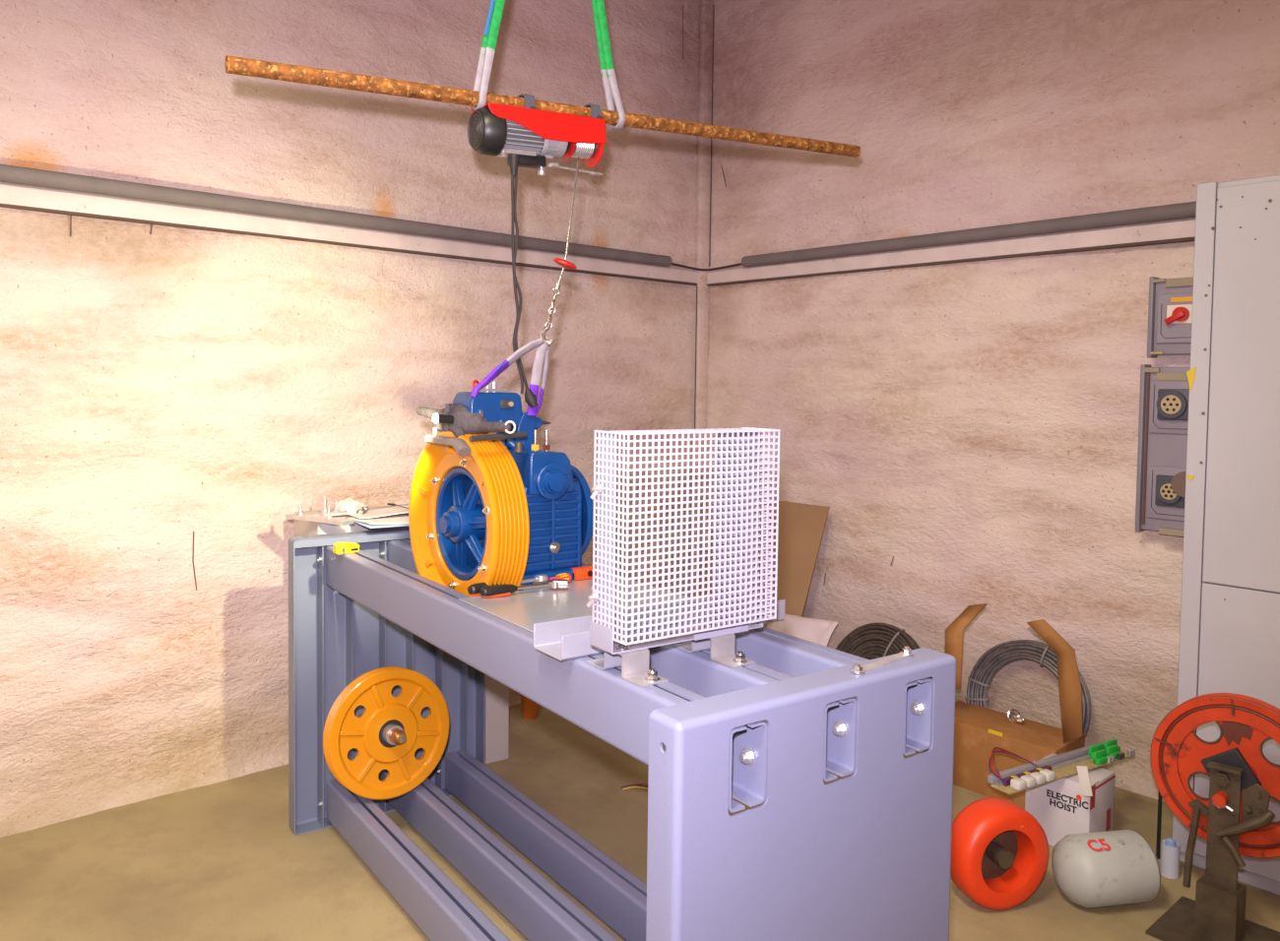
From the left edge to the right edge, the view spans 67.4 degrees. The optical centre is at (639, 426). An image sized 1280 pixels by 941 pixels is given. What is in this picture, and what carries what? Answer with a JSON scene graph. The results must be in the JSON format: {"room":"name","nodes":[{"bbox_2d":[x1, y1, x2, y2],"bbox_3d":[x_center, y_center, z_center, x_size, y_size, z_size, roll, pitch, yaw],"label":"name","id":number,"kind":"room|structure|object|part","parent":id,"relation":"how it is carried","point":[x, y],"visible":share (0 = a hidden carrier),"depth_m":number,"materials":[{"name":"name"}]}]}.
{"room":"elevator machine room","nodes":[
{"label":"elevator machine room","id":0,"kind":"room"},
{"bbox_2d":[0,0,700,837],"bbox_3d":[-1.727,-0.469,3.388,5.600,3.600,0.090,-1,3,-42],"label":"wall","id":1,"kind":"structure","parent":0,"point":[168,384],"depth_m":3.63,"materials":[{"name":"paint"}]},
{"bbox_2d":[0,163,671,266],"bbox_3d":[-1.811,-0.814,3.253,5.267,0.058,0.056,-1,3,-42],"label":"pipe","id":2,"kind":"object","parent":1,"relation":"attached to","point":[8,173],"visible":1,"depth_m":3.66,"materials":[{"name":"grey metal"}]},
{"bbox_2d":[0,182,698,283],"bbox_3d":[-1.722,-0.762,3.374,5.600,0.083,0.026,-1,3,-42],"label":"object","id":3,"kind":"structure","parent":1,"relation":"attached to","point":[11,194],"depth_m":3.72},
{"bbox_2d":[0,204,698,285],"bbox_3d":[-1.728,-0.718,3.382,5.600,0.006,0.038,-1,3,-42],"label":"trim","id":4,"kind":"structure","parent":1,"relation":"attached to","point":[1,206],"depth_m":3.79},
{"bbox_2d":[69,4,894,590],"bbox_3d":[-0.366,-0.688,3.778,3.048,2.972,1.238,-1,3,-42],"label":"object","id":5,"kind":"structure","parent":1,"relation":"attached to","point":[682,5],"depth_m":3.53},
{"bbox_2d":[693,0,713,599],"bbox_3d":[0.336,-0.512,5.225,0.075,3.580,0.035,-1,3,-42],"label":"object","id":6,"kind":"structure","parent":1,"relation":"attached to","point":[706,6],"depth_m":5.18,"materials":[{"name":"paint"}]},
{"bbox_2d":[694,4,714,429],"bbox_3d":[0.339,-0.496,5.218,0.084,3.550,0.006,0,3,-26],"label":"trim","id":7,"kind":"structure","parent":1,"relation":"attached to","point":[714,5],"depth_m":5.20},
{"bbox_2d":[0,704,1279,940],"bbox_3d":[0.050,1.489,1.466,5.800,0.100,5.600,-1,3,-42],"label":"floor","id":8,"kind":"structure","parent":0,"point":[224,861],"depth_m":2.94,"materials":[{"name":"concrete"}]},
{"bbox_2d":[294,506,509,764],"bbox_3d":[-0.913,0.825,3.717,0.757,1.008,0.317,-1,3,-35],"label":"table","id":9,"kind":"object","parent":8,"relation":"on","point":[496,717],"visible":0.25,"depth_m":3.78,"materials":[{"name":"grey paint"},{"name":"steel"}]},
{"bbox_2d":[285,496,353,525],"bbox_3d":[-1.094,0.297,3.427,0.326,0.059,0.207,2,3,31],"label":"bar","id":10,"kind":"object","parent":9,"relation":"on","point":[325,517],"visible":1,"depth_m":3.37,"materials":[{"name":"metal"}]},
{"bbox_2d":[348,518,409,528],"bbox_3d":[-0.867,0.330,3.446,0.338,0.003,0.358,-1,3,-36],"label":"paper sheet","id":11,"kind":"object","parent":9,"relation":"on","point":[369,526],"visible":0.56,"depth_m":3.28,"materials":[{"name":"white paper"}]},
{"bbox_2d":[346,512,408,524],"bbox_3d":[-0.878,0.325,3.483,0.348,0.005,0.367,-1,3,-36],"label":"paper sheet","id":12,"kind":"object","parent":11,"relation":"on","point":[397,519],"visible":0.55,"depth_m":3.39,"materials":[{"name":"white paper"}]},
{"bbox_2d":[346,504,409,518],"bbox_3d":[-0.925,0.311,3.565,0.323,0.013,0.281,-1,3,-36],"label":"paper sheet","id":13,"kind":"object","parent":12,"relation":"on","point":[389,510],"visible":0.69,"depth_m":3.54,"materials":[{"name":"white paper"}]},
{"bbox_2d":[333,497,368,514],"bbox_3d":[-1.054,0.294,3.539,0.127,0.066,0.104,1,2,8],"label":"bag","id":14,"kind":"object","parent":13,"relation":"on","point":[350,504],"visible":0.85,"depth_m":3.51,"materials":[{"name":"plastic"}]},
{"bbox_2d":[386,503,408,509],"bbox_3d":[-0.891,0.298,3.591,0.158,0.014,0.018,3,3,39],"label":"marker pen","id":15,"kind":"object","parent":13,"relation":"on","point":[391,504],"visible":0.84,"depth_m":3.62,"materials":[{"name":"black plastic"}]},
{"bbox_2d":[519,694,538,720],"bbox_3d":[-0.495,1.246,4.313,0.096,0.125,0.096,-1,3,-42],"label":"pot","id":16,"kind":"object","parent":8,"relation":"on","point":[529,707],"visible":0.56,"depth_m":4.28,"materials":[{"name":"orange plastic"}]},
{"bbox_2d":[288,527,956,940],"bbox_3d":[-0.281,0.888,2.543,0.690,1.000,2.115,-1,3,-36],"label":"frame","id":17,"kind":"object","parent":8,"relation":"on","point":[865,855],"visible":0.87,"depth_m":1.86,"materials":[{"name":"paint"}]},
{"bbox_2d":[332,541,359,555],"bbox_3d":[-0.934,0.384,3.056,0.080,0.038,0.028,-2,3,-43],"label":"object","id":18,"kind":"object","parent":17,"relation":"on","point":[339,547],"visible":1,"depth_m":3.04,"materials":[{"name":"yellow plastic"}]},
{"bbox_2d":[322,666,449,800],"bbox_3d":[-0.823,0.993,3.120,0.332,0.413,0.331,1,2,8],"label":"spare sheave","id":19,"kind":"object","parent":17,"relation":"on","point":[389,732],"visible":1,"depth_m":3.08,"materials":[{"name":"yellow paint"}]},
{"bbox_3d":[-0.874,0.852,3.372,0.690,0.984,0.075,-1,3,-36],"label":"plate","id":20,"kind":"part","parent":17,"relation":"part of","materials":[{"name":"paint"}]},
{"bbox_2d":[457,577,695,633],"bbox_3d":[-0.198,0.435,2.488,0.505,0.004,0.792,-1,3,-35],"label":"deck plate","id":21,"kind":"object","parent":17,"relation":"on","point":[524,608],"visible":0.48,"depth_m":2.38,"materials":[{"name":"metal"}]},
{"bbox_2d":[408,380,593,596],"bbox_3d":[-0.384,0.195,2.726,0.420,0.653,0.515,-1,3,-35],"label":"machine","id":22,"kind":"object","parent":21,"relation":"on","point":[499,508],"visible":0.8,"depth_m":2.63,"materials":[{"name":"yellow paint"}]},
{"bbox_2d":[432,413,453,424],"bbox_3d":[-0.516,-0.021,2.510,0.056,0.029,0.027,-1,3,-35],"label":"lamp","id":23,"kind":"object","parent":22,"relation":"attached to","point":[437,418],"visible":1,"depth_m":2.50,"materials":[{"name":"black plastic"}]},
{"bbox_2d":[416,402,515,438],"bbox_3d":[-0.514,-0.024,2.675,0.093,0.103,0.545,-1,3,-35],"label":"machine part","id":24,"kind":"object","parent":22,"relation":"on","point":[465,422],"visible":0.86,"depth_m":2.59,"materials":[{"name":"grey metal"}]},
{"bbox_3d":[-0.416,-0.104,2.668,0.090,0.042,0.030,-1,3,-35],"label":"lifting plate","id":25,"kind":"part","parent":22,"relation":"part of","materials":[{"name":"metal"}]},
{"bbox_3d":[-0.369,0.026,2.502,0.166,0.024,0.016,-1,3,-39],"label":"rope guard rod","id":26,"kind":"part","parent":22,"relation":"part of","materials":[{"name":"metal"}]},
{"bbox_3d":[-0.369,-0.062,2.652,0.034,0.024,0.004,-1,3,-35],"label":"name plate","id":27,"kind":"part","parent":22,"relation":"part of","materials":[{"name":"metal"}]},
{"bbox_3d":[-0.346,0.071,2.715,0.074,0.232,0.070,-1,3,-35],"label":"brake arm","id":28,"kind":"part","parent":22,"relation":"part of","materials":[{"name":"blue paint"}]},
{"bbox_2d":[467,574,548,595],"bbox_3d":[-0.344,0.414,2.522,0.245,0.030,0.037,-1,3,-42],"label":"wrench","id":29,"kind":"object","parent":21,"relation":"on","point":[474,590],"visible":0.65,"depth_m":2.46,"materials":[{"name":"black plastic"}]},
{"bbox_3d":[-0.392,0.414,2.477,0.114,0.028,0.033,-1,3,-42],"label":"handle","id":30,"kind":"part","parent":29,"relation":"part of","materials":[{"name":"black plastic"}]},
{"bbox_2d":[479,578,568,597],"bbox_3d":[-0.298,0.416,2.483,0.242,0.030,0.049,-1,3,-28],"label":"wrench","id":31,"kind":"object","parent":21,"relation":"on","point":[493,591],"visible":1,"depth_m":2.45,"materials":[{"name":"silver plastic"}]},
{"bbox_3d":[-0.359,0.416,2.443,0.097,0.028,0.033,-1,3,-31],"label":"handle","id":32,"kind":"part","parent":31,"relation":"part of","materials":[{"name":"black plastic"}]},
{"bbox_2d":[557,578,568,588],"bbox_3d":[-0.204,0.414,2.526,0.026,0.026,0.026,1,2,4],"label":"socket","id":33,"kind":"object","parent":31,"relation":"attached to","point":[561,583],"depth_m":2.51,"materials":[{"name":"silver metal"}]},
{"bbox_2d":[531,573,571,583],"bbox_3d":[-0.241,0.415,2.595,0.123,0.028,0.031,-1,3,-35],"label":"screwdriver","id":34,"kind":"object","parent":21,"relation":"on","point":[565,576],"visible":0.51,"depth_m":2.60,"materials":[{"name":"orange plastic"}]},
{"bbox_3d":[-0.216,0.415,2.612,0.064,0.026,0.028,-1,3,-36],"label":"handle","id":35,"kind":"part","parent":34,"relation":"part of","materials":[{"name":"orange plastic"}]},
{"bbox_2d":[571,566,596,580],"bbox_3d":[-0.157,0.409,2.679,0.075,0.032,0.035,-1,3,-36],"label":"tape measure","id":36,"kind":"object","parent":21,"relation":"on","point":[585,572],"visible":0.86,"depth_m":2.66,"materials":[{"name":"orange plastic"}]},
{"bbox_2d":[533,596,785,660],"bbox_3d":[0.059,0.431,2.114,0.606,0.051,0.115,-1,3,-35],"label":"channel","id":37,"kind":"object","parent":17,"relation":"on","point":[563,639],"visible":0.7,"depth_m":2.01,"materials":[{"name":"white metal"}]},
{"bbox_2d":[586,427,780,687],"bbox_3d":[0.085,0.236,1.899,0.396,0.460,0.186,-1,3,-36],"label":"guard","id":38,"kind":"object","parent":17,"relation":"on","point":[736,608],"visible":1,"depth_m":1.84,"materials":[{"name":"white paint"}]},
{"bbox_2d":[589,602,764,654],"bbox_3d":[0.081,0.396,1.922,0.381,0.048,0.075,-1,3,-36],"label":"tray","id":39,"kind":"object","parent":38,"relation":"on","point":[602,631],"depth_m":1.88,"materials":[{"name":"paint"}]},
{"bbox_3d":[0.311,0.939,1.714,0.690,0.984,0.075,-1,3,-35],"label":"plate","id":40,"kind":"part","parent":17,"relation":"part of","materials":[{"name":"paint"}]},
{"bbox_2d":[620,783,647,788],"bbox_3d":[0.033,1.339,3.584,0.212,0.015,0.034,0,3,-17],"label":"wire offcut","id":41,"kind":"object","parent":8,"relation":"on","point":[632,784],"visible":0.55,"depth_m":3.57,"materials":[{"name":"black plastic"}]},
{"bbox_2d":[622,786,647,790],"bbox_3d":[0.041,1.340,3.567,0.212,0.013,0.034,0,3,-17],"label":"wire offcut","id":42,"kind":"object","parent":8,"relation":"on","point":[630,787],"visible":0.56,"depth_m":3.55,"materials":[{"name":"yellow plastic"}]},
{"bbox_2d":[698,500,830,628],"bbox_3d":[0.554,0.835,4.807,0.251,0.931,0.759,-1,3,-42],"label":"panel","id":43,"kind":"object","parent":8,"relation":"on","point":[801,526],"visible":0.29,"depth_m":4.66,"materials":[{"name":"brown cardboard"}]},
{"bbox_2d":[766,614,838,646],"bbox_3d":[0.696,1.031,4.450,0.168,0.316,0.446,-1,3,-42],"label":"sheet","id":44,"kind":"object","parent":8,"relation":"on","point":[813,630],"visible":0.34,"depth_m":4.42,"materials":[{"name":"white paper"}]},
{"bbox_2d":[835,622,920,659],"bbox_3d":[1.036,1.098,4.218,0.211,0.450,0.475,-1,3,-42],"label":"rope coil","id":45,"kind":"object","parent":8,"relation":"on","point":[870,641],"visible":0.18,"depth_m":4.25,"materials":[{"name":"metal"}]},
{"bbox_2d":[950,797,1048,910],"bbox_3d":[1.040,1.244,2.800,0.298,0.298,0.120,0,3,-17],"label":"ring","id":46,"kind":"object","parent":8,"relation":"on","point":[999,851],"visible":0.96,"depth_m":2.76,"materials":[{"name":"orange paint"}]},
{"bbox_2d":[944,603,1085,809],"bbox_3d":[1.371,1.009,3.559,0.300,0.713,0.578,-1,3,-42],"label":"cardboard box","id":47,"kind":"object","parent":8,"relation":"on","point":[978,731],"visible":0.66,"depth_m":3.52,"materials":[{"name":"brown cardboard"}]},
{"bbox_2d":[1006,708,1025,723],"bbox_3d":[1.421,1.096,3.626,0.043,0.050,0.062,-1,3,-42],"label":"shackle","id":48,"kind":"object","parent":47,"relation":"on","point":[1018,719],"visible":1,"depth_m":3.62,"materials":[{"name":"silver metal"}]},
{"bbox_2d":[964,640,1090,736],"bbox_3d":[1.540,1.101,3.827,0.148,0.484,0.498,-1,3,-42],"label":"rope coil","id":49,"kind":"object","parent":8,"relation":"on","point":[994,659],"visible":0.43,"depth_m":3.90,"materials":[{"name":"grey metal"}]},
{"bbox_2d":[1024,753,1115,846],"bbox_3d":[1.438,1.261,3.213,0.192,0.240,0.215,-1,3,-42],"label":"carton","id":50,"kind":"object","parent":8,"relation":"on","point":[1059,806],"visible":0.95,"depth_m":3.14,"materials":[{"name":"white cardboard"}]},
{"bbox_2d":[987,739,1135,796],"bbox_3d":[1.431,1.098,3.128,0.651,0.100,0.253,-1,3,-27],"label":"strip","id":51,"kind":"object","parent":50,"relation":"on","point":[1079,761],"visible":1,"depth_m":3.14,"materials":[{"name":"metal"}]},
{"bbox_3d":[1.371,1.129,3.178,0.570,0.008,0.018,-1,3,-31],"label":"din rail","id":52,"kind":"part","parent":51,"relation":"part of","materials":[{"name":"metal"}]},
{"bbox_2d":[1089,784,1095,810],"bbox_3d":[1.453,1.190,3.080,0.035,0.074,0.001,-1,3,-42],"label":"print","id":53,"kind":"object","parent":50,"relation":"attached to","point":[1092,799],"depth_m":3.08},
{"bbox_2d":[1095,774,1115,789],"bbox_3d":[1.525,1.165,3.143,0.154,0.008,0.001,-1,3,-42],"label":"print","id":54,"kind":"object","parent":50,"relation":"attached to","point":[1103,782],"depth_m":3.15},
{"bbox_2d":[1105,808,1111,831],"bbox_3d":[1.549,1.300,3.171,0.035,0.070,0.001,-1,3,-42],"label":"print","id":55,"kind":"object","parent":50,"relation":"attached to","point":[1108,810],"depth_m":3.17},
{"bbox_2d":[1051,830,1160,908],"bbox_3d":[1.351,1.297,2.815,0.265,0.198,0.196,0,3,-11],"label":"cylinder","id":56,"kind":"object","parent":8,"relation":"on","point":[1097,869],"visible":1,"depth_m":2.75,"materials":[{"name":"paint"}]},
{"bbox_2d":[1155,791,1162,859],"bbox_3d":[1.669,1.269,3.083,0.011,0.242,0.012,0,3,-19],"label":"rod","id":57,"kind":"object","parent":8,"relation":"on","point":[1159,821],"visible":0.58,"depth_m":3.08,"materials":[{"name":"black plastic"}]},
{"bbox_2d":[1159,837,1180,879],"bbox_3d":[1.648,1.337,2.982,0.052,0.115,0.052,-1,3,-42],"label":"bottle","id":58,"kind":"object","parent":8,"relation":"on","point":[1170,849],"visible":0.99,"depth_m":2.96,"materials":[{"name":"white plastic"}]},
{"bbox_2d":[1145,693,1279,940],"bbox_3d":[1.608,1.079,2.626,0.280,0.660,0.440,-1,3,-42],"label":"overspeed governor","id":59,"kind":"object","parent":8,"relation":"on","point":[1235,821],"visible":1,"depth_m":2.64,"materials":[{"name":"orange paint"}]},
{"bbox_3d":[1.543,1.175,2.683,0.019,0.235,0.038,-1,3,-34],"label":"lever","id":60,"kind":"part","parent":59,"relation":"part of","materials":[{"name":"metal"}]},
{"bbox_3d":[1.575,1.072,2.702,0.055,0.040,0.021,3,3,44],"label":"link plate","id":61,"kind":"part","parent":59,"relation":"part of","materials":[{"name":"metal"}]},
{"bbox_3d":[1.587,1.034,2.611,0.049,0.016,0.008,3,3,45],"label":"chain","id":62,"kind":"part","parent":59,"relation":"part of","materials":[{"name":"metal"}]},
{"bbox_3d":[1.599,1.111,2.632,0.014,0.367,0.078,-2,3,-45],"label":"bracket plate","id":63,"kind":"part","parent":59,"relation":"part of","materials":[{"name":"metal"}]},
{"bbox_3d":[1.604,1.148,2.593,0.060,0.075,0.018,3,3,43],"label":"lever","id":64,"kind":"part","parent":59,"relation":"part of","materials":[{"name":"metal"}]},
{"bbox_3d":[1.623,1.067,2.572,0.030,0.112,0.134,-1,3,-42],"label":"lever","id":65,"kind":"part","parent":59,"relation":"part of","materials":[{"name":"metal"}]},
{"bbox_3d":[1.657,1.021,2.584,0.010,0.126,0.064,-2,3,-45],"label":"plate","id":66,"kind":"part","parent":59,"relation":"part of","materials":[{"name":"metal"}]},
{"bbox_2d":[1172,174,1279,895],"bbox_3d":[2.221,0.339,2.718,0.353,2.147,1.151,-1,3,-42],"label":"tall cabinet","id":67,"kind":"object","parent":8,"relation":"on","point":[1230,629],"visible":0.81,"depth_m":2.91,"materials":[{"name":"metal"}]},
{"bbox_3d":[2.090,0.935,2.635,0.019,0.858,1.015,-1,3,-42],"label":"door","id":68,"kind":"part","parent":67,"relation":"part of","materials":[{"name":"metal"}]},
{"bbox_3d":[2.103,-0.104,2.590,0.019,1.215,1.015,-1,3,-42],"label":"door","id":69,"kind":"part","parent":67,"relation":"part of","materials":[{"name":"metal"}]},
{"bbox_2d":[704,0,1279,801],"bbox_3d":[2.152,-0.413,3.253,0.088,3.600,5.400,-1,3,-42],"label":"wall","id":70,"kind":"structure","parent":0,"point":[973,426],"depth_m":4.07,"materials":[{"name":"paint"}]},
{"bbox_2d":[706,237,1194,286],"bbox_3d":[2.160,-0.661,3.247,0.038,0.007,5.400,-1,3,-42],"label":"trim","id":71,"kind":"structure","parent":70,"relation":"attached to","point":[1184,239],"depth_m":4.01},
{"bbox_2d":[706,217,1195,284],"bbox_3d":[2.155,-0.706,3.240,0.026,0.083,5.400,-1,3,-42],"label":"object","id":72,"kind":"structure","parent":70,"relation":"attached to","point":[1181,228],"depth_m":4.04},
{"bbox_2d":[741,200,1196,267],"bbox_3d":[1.641,-0.791,3.768,0.056,0.058,3.280,-1,3,-42],"label":"pipe","id":73,"kind":"object","parent":70,"relation":"attached to","point":[1187,210],"visible":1,"depth_m":3.96,"materials":[{"name":"grey metal"}]},
{"bbox_2d":[671,262,741,270],"bbox_3d":[0.351,-0.852,5.076,0.450,0.034,0.202,1,2,4],"label":"cable","id":74,"kind":"object","parent":73,"relation":"attached to","point":[673,264],"visible":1,"depth_m":5.11,"materials":[{"name":"black rubber"}]},
{"bbox_2d":[1135,364,1190,536],"bbox_3d":[1.944,0.086,3.406,0.144,0.615,0.324,-1,3,-42],"label":"box","id":75,"kind":"object","parent":70,"relation":"attached to","point":[1164,392],"visible":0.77,"depth_m":3.45,"materials":[{"name":"grey metal"}]},
{"bbox_3d":[1.851,0.079,3.530,0.068,0.615,0.016,-1,3,-42],"label":"rail","id":76,"kind":"part","parent":75,"relation":"part of","materials":[{"name":"grey metal"}]},
{"bbox_3d":[1.921,0.241,3.424,0.012,0.190,0.205,-1,3,-42],"label":"lid","id":77,"kind":"part","parent":75,"relation":"part of","materials":[{"name":"white plastic"}]},
{"bbox_2d":[1159,483,1176,500],"bbox_3d":[1.881,0.231,3.411,0.004,0.058,0.058,-1,3,-42],"label":"socket","id":78,"kind":"object","parent":75,"relation":"attached to","point":[1166,491],"depth_m":3.41,"materials":[{"name":"beige plastic"}]},
{"bbox_3d":[1.923,-0.069,3.414,0.012,0.190,0.205,-1,3,-42],"label":"lid","id":79,"kind":"part","parent":75,"relation":"part of","materials":[{"name":"white plastic"}]},
{"bbox_2d":[1154,474,1185,508],"bbox_3d":[1.894,0.231,3.422,0.035,0.110,0.104,-1,3,-42],"label":"socket","id":80,"kind":"object","parent":75,"relation":"attached to","point":[1165,496],"depth_m":3.42,"materials":[{"name":"plastic"}]},
{"bbox_2d":[1160,394,1181,414],"bbox_3d":[1.883,-0.078,3.401,0.004,0.067,0.067,-1,3,-42],"label":"socket","id":81,"kind":"object","parent":75,"relation":"attached to","point":[1170,404],"depth_m":3.40,"materials":[{"name":"beige plastic"}]},
{"bbox_2d":[1156,388,1189,420],"bbox_3d":[1.895,-0.079,3.412,0.035,0.110,0.104,-1,3,-42],"label":"socket","id":82,"kind":"object","parent":75,"relation":"attached to","point":[1172,404],"depth_m":3.40,"materials":[{"name":"plastic"}]},
{"bbox_2d":[1147,276,1193,358],"bbox_3d":[1.966,-0.392,3.387,0.118,0.291,0.304,-1,3,-42],"label":"switch box","id":83,"kind":"object","parent":70,"relation":"attached to","point":[1170,305],"visible":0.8,"depth_m":3.43,"materials":[{"name":"grey metal"}]},
{"bbox_3d":[1.871,-0.398,3.495,0.068,0.291,0.016,-1,3,-42],"label":"rail","id":84,"kind":"part","parent":83,"relation":"part of","materials":[{"name":"grey metal"}]},
{"bbox_3d":[1.946,-0.384,3.376,0.012,0.176,0.234,-1,3,-42],"label":"lid","id":85,"kind":"part","parent":83,"relation":"part of","materials":[{"name":"grey plastic"}]},
{"bbox_3d":[1.919,-0.399,3.394,0.004,0.066,0.102,-1,3,-42],"label":"label plate","id":86,"kind":"part","parent":83,"relation":"part of","materials":[{"name":"plastic"}]},
{"bbox_3d":[1.910,-0.398,3.390,0.014,0.052,0.052,-1,3,-42],"label":"knob","id":87,"kind":"part","parent":83,"relation":"part of","materials":[{"name":"red paint"}]},
{"bbox_3d":[0.098,-2.207,1.307,5.800,0.100,5.600,-1,3,-42],"label":"ceiling","id":88,"kind":"structure","parent":0,"visible":0},
{"bbox_3d":[-0.235,-2.107,2.730,0.025,0.232,0.075,-1,3,-42],"label":"ceiling hook","id":89,"kind":"object","parent":88,"relation":"hanging from","visible":0},
{"bbox_2d":[471,0,505,110],"bbox_3d":[-0.338,-1.452,2.686,0.256,1.156,0.065,-1,3,-28],"label":"sling","id":90,"kind":"object","parent":89,"relation":"hanging from","point":[486,53],"visible":0.88,"depth_m":2.64,"materials":[{"name":"fabric"}]},
{"bbox_2d":[591,0,625,129],"bbox_3d":[-0.152,-1.466,2.818,0.238,1.136,0.065,-1,3,-33],"label":"sling","id":91,"kind":"object","parent":89,"relation":"hanging from","point":[610,87],"visible":0.82,"depth_m":2.86,"materials":[{"name":"green fabric"}]},
{"bbox_2d":[224,55,860,157],"bbox_3d":[-0.106,-0.929,2.875,2.114,0.135,0.041,-1,3,-33],"label":"rusty pipe","id":92,"kind":"object","parent":91,"relation":"hanging from","point":[234,65],"visible":0.98,"depth_m":2.64,"materials":[{"name":"brown metal"}]},
{"bbox_2d":[467,93,606,176],"bbox_3d":[-0.286,-0.840,2.762,0.409,0.228,0.132,-1,3,-33],"label":"electric hoist","id":93,"kind":"object","parent":92,"relation":"hanging from","point":[535,135],"visible":0.98,"depth_m":2.71,"materials":[{"name":"red paint"}]},
{"bbox_2d":[467,110,483,148],"bbox_3d":[-0.455,-0.821,2.653,0.007,0.102,0.102,-1,3,-33],"label":"fan grille","id":94,"kind":"object","parent":93,"relation":"attached to","point":[476,128],"depth_m":2.65,"materials":[{"name":"metal"}]},
{"bbox_2d":[508,153,537,407],"bbox_3d":[-0.329,-0.406,2.681,0.102,0.707,0.036,2,3,32],"label":"power cord","id":95,"kind":"object","parent":93,"relation":"hanging from","point":[530,397],"visible":0.98,"depth_m":2.69,"materials":[{"name":"black rubber"}]},
{"bbox_3d":[-0.344,-0.415,2.681,0.022,0.646,0.056,-1,3,-42],"label":"cord","id":96,"kind":"part","parent":95,"relation":"part of","materials":[{"name":"black rubber"}]},
{"bbox_3d":[-0.335,-0.422,2.681,0.026,0.633,0.065,-1,3,-42],"label":"cord","id":97,"kind":"part","parent":95,"relation":"part of","materials":[{"name":"black rubber"}]},
{"bbox_3d":[-0.346,-0.829,2.724,0.133,0.098,0.092,-1,3,-33],"label":"motor","id":98,"kind":"part","parent":93,"relation":"part of","materials":[{"name":"silver metal"}]},
{"bbox_2d":[540,157,579,345],"bbox_3d":[-0.216,-0.506,2.736,0.153,0.553,0.068,-1,3,-42],"label":"rope","id":99,"kind":"object","parent":93,"relation":"hanging from","point":[564,263],"visible":1,"depth_m":2.72,"materials":[{"name":"silver metal"}]},
{"bbox_2d":[469,336,549,417],"bbox_3d":[-0.346,-0.138,2.666,0.058,0.235,0.270,3,3,45],"label":"sling","id":100,"kind":"object","parent":99,"relation":"hanging from","point":[543,352],"visible":0.98,"depth_m":2.69,"materials":[{"name":"white fabric"}]},
{"bbox_3d":[-0.191,-0.759,2.829,0.178,0.014,0.024,-1,3,-33],"label":"limit arm","id":101,"kind":"part","parent":93,"relation":"part of","materials":[{"name":"metal"}]}
]}

